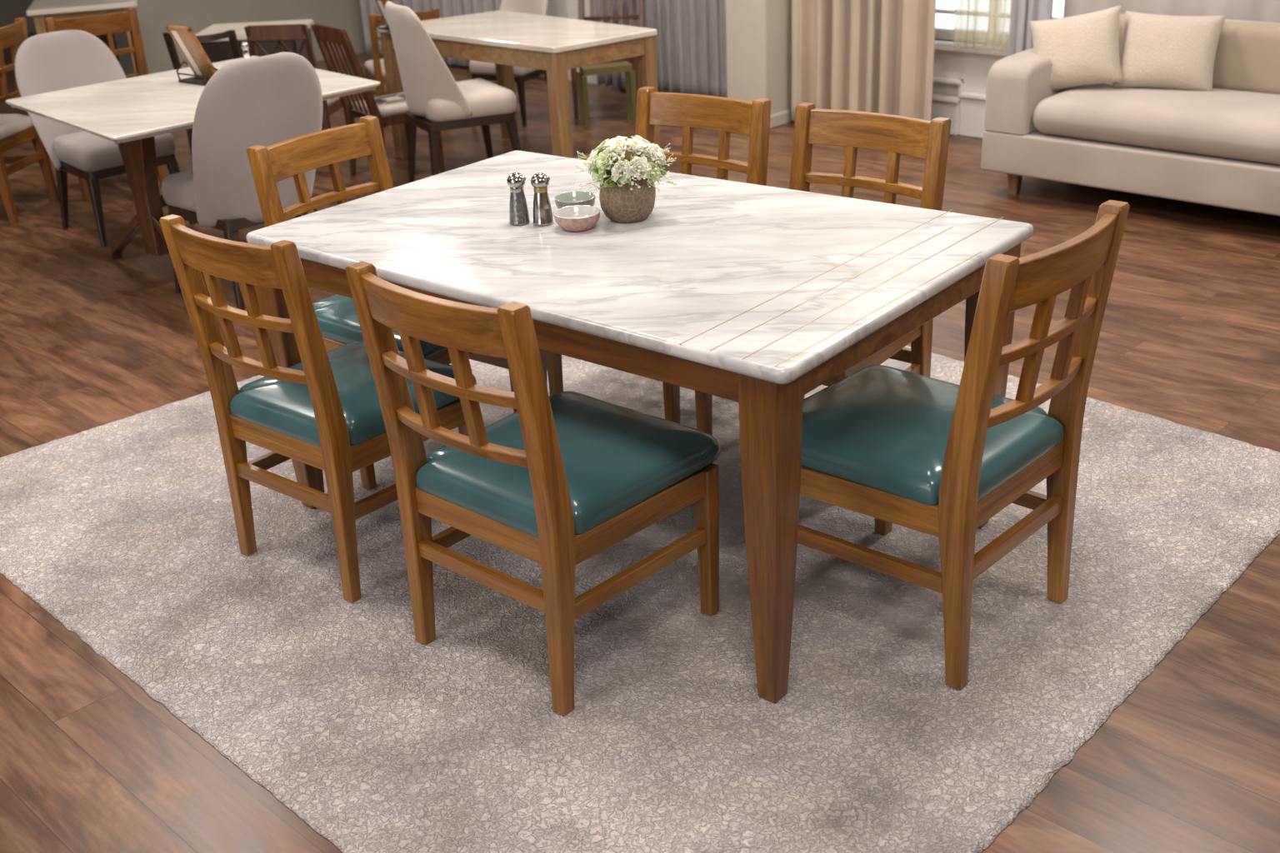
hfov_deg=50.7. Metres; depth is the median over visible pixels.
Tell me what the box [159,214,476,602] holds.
dining chair
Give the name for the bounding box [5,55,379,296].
cafe table
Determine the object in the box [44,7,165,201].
dining chair
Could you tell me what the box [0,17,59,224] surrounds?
dining chair
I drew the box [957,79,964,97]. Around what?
trim
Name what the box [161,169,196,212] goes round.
seat cushion
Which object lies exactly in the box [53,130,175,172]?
seat cushion
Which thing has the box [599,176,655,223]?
vase
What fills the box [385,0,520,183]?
upholstered chair
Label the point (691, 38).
sheer curtain
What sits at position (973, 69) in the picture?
wall
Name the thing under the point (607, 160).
bouquet
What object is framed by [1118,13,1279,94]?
cushion
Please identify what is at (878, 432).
seat cushion
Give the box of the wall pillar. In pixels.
[725,0,792,121]
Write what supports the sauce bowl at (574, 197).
on the dining table at (756, 297)
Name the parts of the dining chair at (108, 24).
leg, crest rail, lattice rail, lattice rail, leg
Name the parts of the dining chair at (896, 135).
leg, leg, seat rail, leg, lattice rail, crest rail, seat rail, leg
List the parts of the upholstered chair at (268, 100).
leg, leg, seat frame, backrest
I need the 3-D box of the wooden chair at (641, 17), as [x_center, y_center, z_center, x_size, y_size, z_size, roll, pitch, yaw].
[-0.183,-2.267,7.933,0.394,0.812,0.498,1,25,7]
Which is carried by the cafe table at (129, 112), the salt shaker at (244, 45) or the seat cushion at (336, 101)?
the salt shaker at (244, 45)
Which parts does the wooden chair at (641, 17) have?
leg, leg, rail, seat rail, leg, leg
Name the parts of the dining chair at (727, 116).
leg, leg, leg, lattice rail, crest rail, leg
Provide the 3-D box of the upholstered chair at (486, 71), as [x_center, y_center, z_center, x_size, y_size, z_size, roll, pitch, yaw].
[-0.726,-2.121,7.797,0.386,0.712,0.436,11,28,28]
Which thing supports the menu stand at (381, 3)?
on the table at (506, 39)
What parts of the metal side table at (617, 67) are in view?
leg, leg, leg, leg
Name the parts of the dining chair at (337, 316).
leg, crest rail, lattice rail, seat rail, leg, seat rail, leg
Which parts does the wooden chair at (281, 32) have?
leg, crest rail, leg, seat rail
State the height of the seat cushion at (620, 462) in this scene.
0.076 m
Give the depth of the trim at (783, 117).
7.48 m
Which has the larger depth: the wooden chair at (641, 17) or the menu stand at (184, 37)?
the wooden chair at (641, 17)
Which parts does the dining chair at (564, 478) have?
leg, crest rail, lattice rail, lattice rail, seat rail, leg, seat rail, leg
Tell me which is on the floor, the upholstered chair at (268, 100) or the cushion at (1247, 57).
the upholstered chair at (268, 100)
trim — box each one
[770,110,790,129]
[931,94,961,103]
[932,76,964,84]
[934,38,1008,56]
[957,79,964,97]
[959,91,985,100]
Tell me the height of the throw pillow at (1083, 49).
0.371 m
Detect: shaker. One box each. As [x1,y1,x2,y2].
[506,172,529,225]
[530,172,553,226]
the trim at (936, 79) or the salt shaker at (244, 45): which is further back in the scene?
the trim at (936, 79)
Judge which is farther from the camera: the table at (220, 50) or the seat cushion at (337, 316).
the table at (220, 50)
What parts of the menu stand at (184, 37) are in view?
paper panel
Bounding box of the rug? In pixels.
[0,345,1279,852]
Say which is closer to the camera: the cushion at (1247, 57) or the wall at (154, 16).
the cushion at (1247, 57)
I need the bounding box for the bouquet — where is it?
[575,135,676,194]
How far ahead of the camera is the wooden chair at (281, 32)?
6.60 m
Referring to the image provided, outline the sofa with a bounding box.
[980,13,1279,215]
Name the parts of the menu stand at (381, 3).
paper panel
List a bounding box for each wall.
[0,0,35,33]
[114,0,365,74]
[365,0,1005,96]
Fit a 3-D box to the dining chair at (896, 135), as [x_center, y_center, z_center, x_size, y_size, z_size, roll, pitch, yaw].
[0.476,-0.350,3.594,0.475,0.880,0.572,17,31,36]
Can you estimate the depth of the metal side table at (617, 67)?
7.60 m
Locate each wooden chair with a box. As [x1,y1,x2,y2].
[162,30,241,160]
[244,24,346,174]
[310,23,444,176]
[570,0,644,119]
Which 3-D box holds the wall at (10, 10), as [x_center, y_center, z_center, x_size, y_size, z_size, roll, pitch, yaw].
[-8.660,-3.583,9.224,0.200,2.900,10.250,20,33,40]
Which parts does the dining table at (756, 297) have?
leg, leg, leg, leg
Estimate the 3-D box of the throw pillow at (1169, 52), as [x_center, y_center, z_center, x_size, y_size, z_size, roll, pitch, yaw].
[2.228,-1.579,5.700,0.409,0.314,0.192,9,27,24]
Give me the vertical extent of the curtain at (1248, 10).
2.770 m
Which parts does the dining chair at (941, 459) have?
seat rail, leg, leg, seat rail, lattice rail, lattice rail, crest rail, leg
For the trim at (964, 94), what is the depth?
6.95 m
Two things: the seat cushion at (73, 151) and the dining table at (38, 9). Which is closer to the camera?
the seat cushion at (73, 151)
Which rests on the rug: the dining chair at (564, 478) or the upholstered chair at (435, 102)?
the dining chair at (564, 478)
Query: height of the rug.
0.011 m
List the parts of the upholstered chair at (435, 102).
leg, backrest, leg, seat frame, leg, leg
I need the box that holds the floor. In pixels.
[0,31,1279,852]
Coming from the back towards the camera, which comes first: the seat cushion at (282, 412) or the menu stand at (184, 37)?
the menu stand at (184, 37)
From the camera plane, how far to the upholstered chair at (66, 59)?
6.02 m
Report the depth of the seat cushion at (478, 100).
6.24 m
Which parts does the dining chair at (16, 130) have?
lattice rail, leg, lattice rail, crest rail, seat rail, leg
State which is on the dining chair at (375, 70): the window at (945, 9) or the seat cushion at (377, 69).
the seat cushion at (377, 69)
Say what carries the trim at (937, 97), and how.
attached to the wall at (973, 69)
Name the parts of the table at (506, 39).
leg, leg, leg, leg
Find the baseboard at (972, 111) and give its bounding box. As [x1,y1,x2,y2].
[959,97,985,138]
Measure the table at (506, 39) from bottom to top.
0.680 m
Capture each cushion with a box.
[0,114,33,139]
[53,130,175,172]
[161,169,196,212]
[230,340,476,447]
[313,294,447,357]
[326,97,339,104]
[351,91,409,116]
[365,58,385,75]
[415,390,720,538]
[422,78,516,122]
[469,60,539,76]
[800,365,1064,505]
[1032,82,1279,164]
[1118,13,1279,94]
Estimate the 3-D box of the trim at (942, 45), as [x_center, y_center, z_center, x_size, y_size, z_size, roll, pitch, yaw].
[1.761,-1.914,6.849,1.350,0.040,0.100,20,33,40]
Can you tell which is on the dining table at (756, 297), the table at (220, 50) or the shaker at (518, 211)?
the shaker at (518, 211)
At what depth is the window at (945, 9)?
7.03 m
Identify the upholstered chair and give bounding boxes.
[15,30,194,247]
[161,51,322,310]
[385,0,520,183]
[469,0,547,130]
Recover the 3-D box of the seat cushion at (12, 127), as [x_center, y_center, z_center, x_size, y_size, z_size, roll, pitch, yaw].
[-3.179,-1.410,6.399,0.464,0.077,0.442,0,25,6]
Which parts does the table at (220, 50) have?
door, door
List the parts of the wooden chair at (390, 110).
crest rail, leg, seat rail, leg, seat rail, leg, leg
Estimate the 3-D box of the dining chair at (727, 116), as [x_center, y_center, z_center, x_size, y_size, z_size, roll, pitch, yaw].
[0.049,-0.473,3.908,0.475,0.880,0.572,16,31,35]
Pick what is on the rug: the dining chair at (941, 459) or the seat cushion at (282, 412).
the dining chair at (941, 459)
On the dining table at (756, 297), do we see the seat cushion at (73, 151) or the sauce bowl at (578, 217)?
the sauce bowl at (578, 217)
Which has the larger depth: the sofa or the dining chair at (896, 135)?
the sofa
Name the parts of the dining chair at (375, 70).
leg, seat rail, leg, seat rail, crest rail, leg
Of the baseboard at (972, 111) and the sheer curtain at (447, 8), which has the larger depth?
the sheer curtain at (447, 8)
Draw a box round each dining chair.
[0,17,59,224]
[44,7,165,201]
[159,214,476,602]
[246,115,517,413]
[345,260,720,715]
[364,7,443,96]
[545,86,771,424]
[695,102,951,435]
[797,200,1129,689]
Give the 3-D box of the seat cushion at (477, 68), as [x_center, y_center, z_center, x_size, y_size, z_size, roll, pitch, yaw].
[-0.743,-2.098,7.775,0.374,0.098,0.357,11,28,28]
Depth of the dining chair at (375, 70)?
7.87 m
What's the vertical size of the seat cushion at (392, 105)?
0.054 m
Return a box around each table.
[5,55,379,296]
[25,0,149,74]
[195,19,324,130]
[245,150,1033,703]
[378,10,660,168]
[576,60,636,130]
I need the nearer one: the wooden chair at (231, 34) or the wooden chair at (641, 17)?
the wooden chair at (231, 34)
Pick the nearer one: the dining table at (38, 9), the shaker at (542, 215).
the shaker at (542, 215)
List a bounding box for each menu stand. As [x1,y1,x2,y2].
[165,25,218,85]
[375,0,393,29]
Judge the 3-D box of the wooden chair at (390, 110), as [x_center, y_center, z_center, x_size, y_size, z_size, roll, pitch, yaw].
[-1.288,-1.616,6.701,0.469,0.764,0.350,-20,30,-32]
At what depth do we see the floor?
4.08 m
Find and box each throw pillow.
[1030,5,1122,90]
[1111,10,1226,91]
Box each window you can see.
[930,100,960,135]
[935,0,1064,39]
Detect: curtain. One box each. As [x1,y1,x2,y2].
[359,0,549,77]
[593,0,727,97]
[791,0,936,120]
[953,0,1011,52]
[1007,0,1053,56]
[1063,0,1279,22]
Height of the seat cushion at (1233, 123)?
0.168 m
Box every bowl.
[553,205,599,231]
[554,190,595,209]
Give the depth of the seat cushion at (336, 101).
6.96 m
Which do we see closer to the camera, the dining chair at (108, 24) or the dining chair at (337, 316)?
the dining chair at (337, 316)
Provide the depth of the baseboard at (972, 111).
7.01 m
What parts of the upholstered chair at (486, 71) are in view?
seat frame, leg, backrest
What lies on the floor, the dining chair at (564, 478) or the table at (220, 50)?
the table at (220, 50)
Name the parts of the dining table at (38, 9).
leg, leg, leg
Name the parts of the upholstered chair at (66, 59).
leg, backrest, leg, seat frame, leg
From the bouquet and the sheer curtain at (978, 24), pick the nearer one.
the bouquet
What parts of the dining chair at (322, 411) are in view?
leg, crest rail, lattice rail, lattice rail, seat rail, leg, leg, seat rail, leg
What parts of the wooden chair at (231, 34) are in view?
leg, rail, leg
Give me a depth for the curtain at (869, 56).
7.02 m
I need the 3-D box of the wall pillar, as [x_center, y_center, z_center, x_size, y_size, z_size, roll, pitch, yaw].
[0.684,-3.062,7.066,0.280,2.900,0.450,20,33,40]
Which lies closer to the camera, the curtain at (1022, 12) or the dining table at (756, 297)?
the dining table at (756, 297)

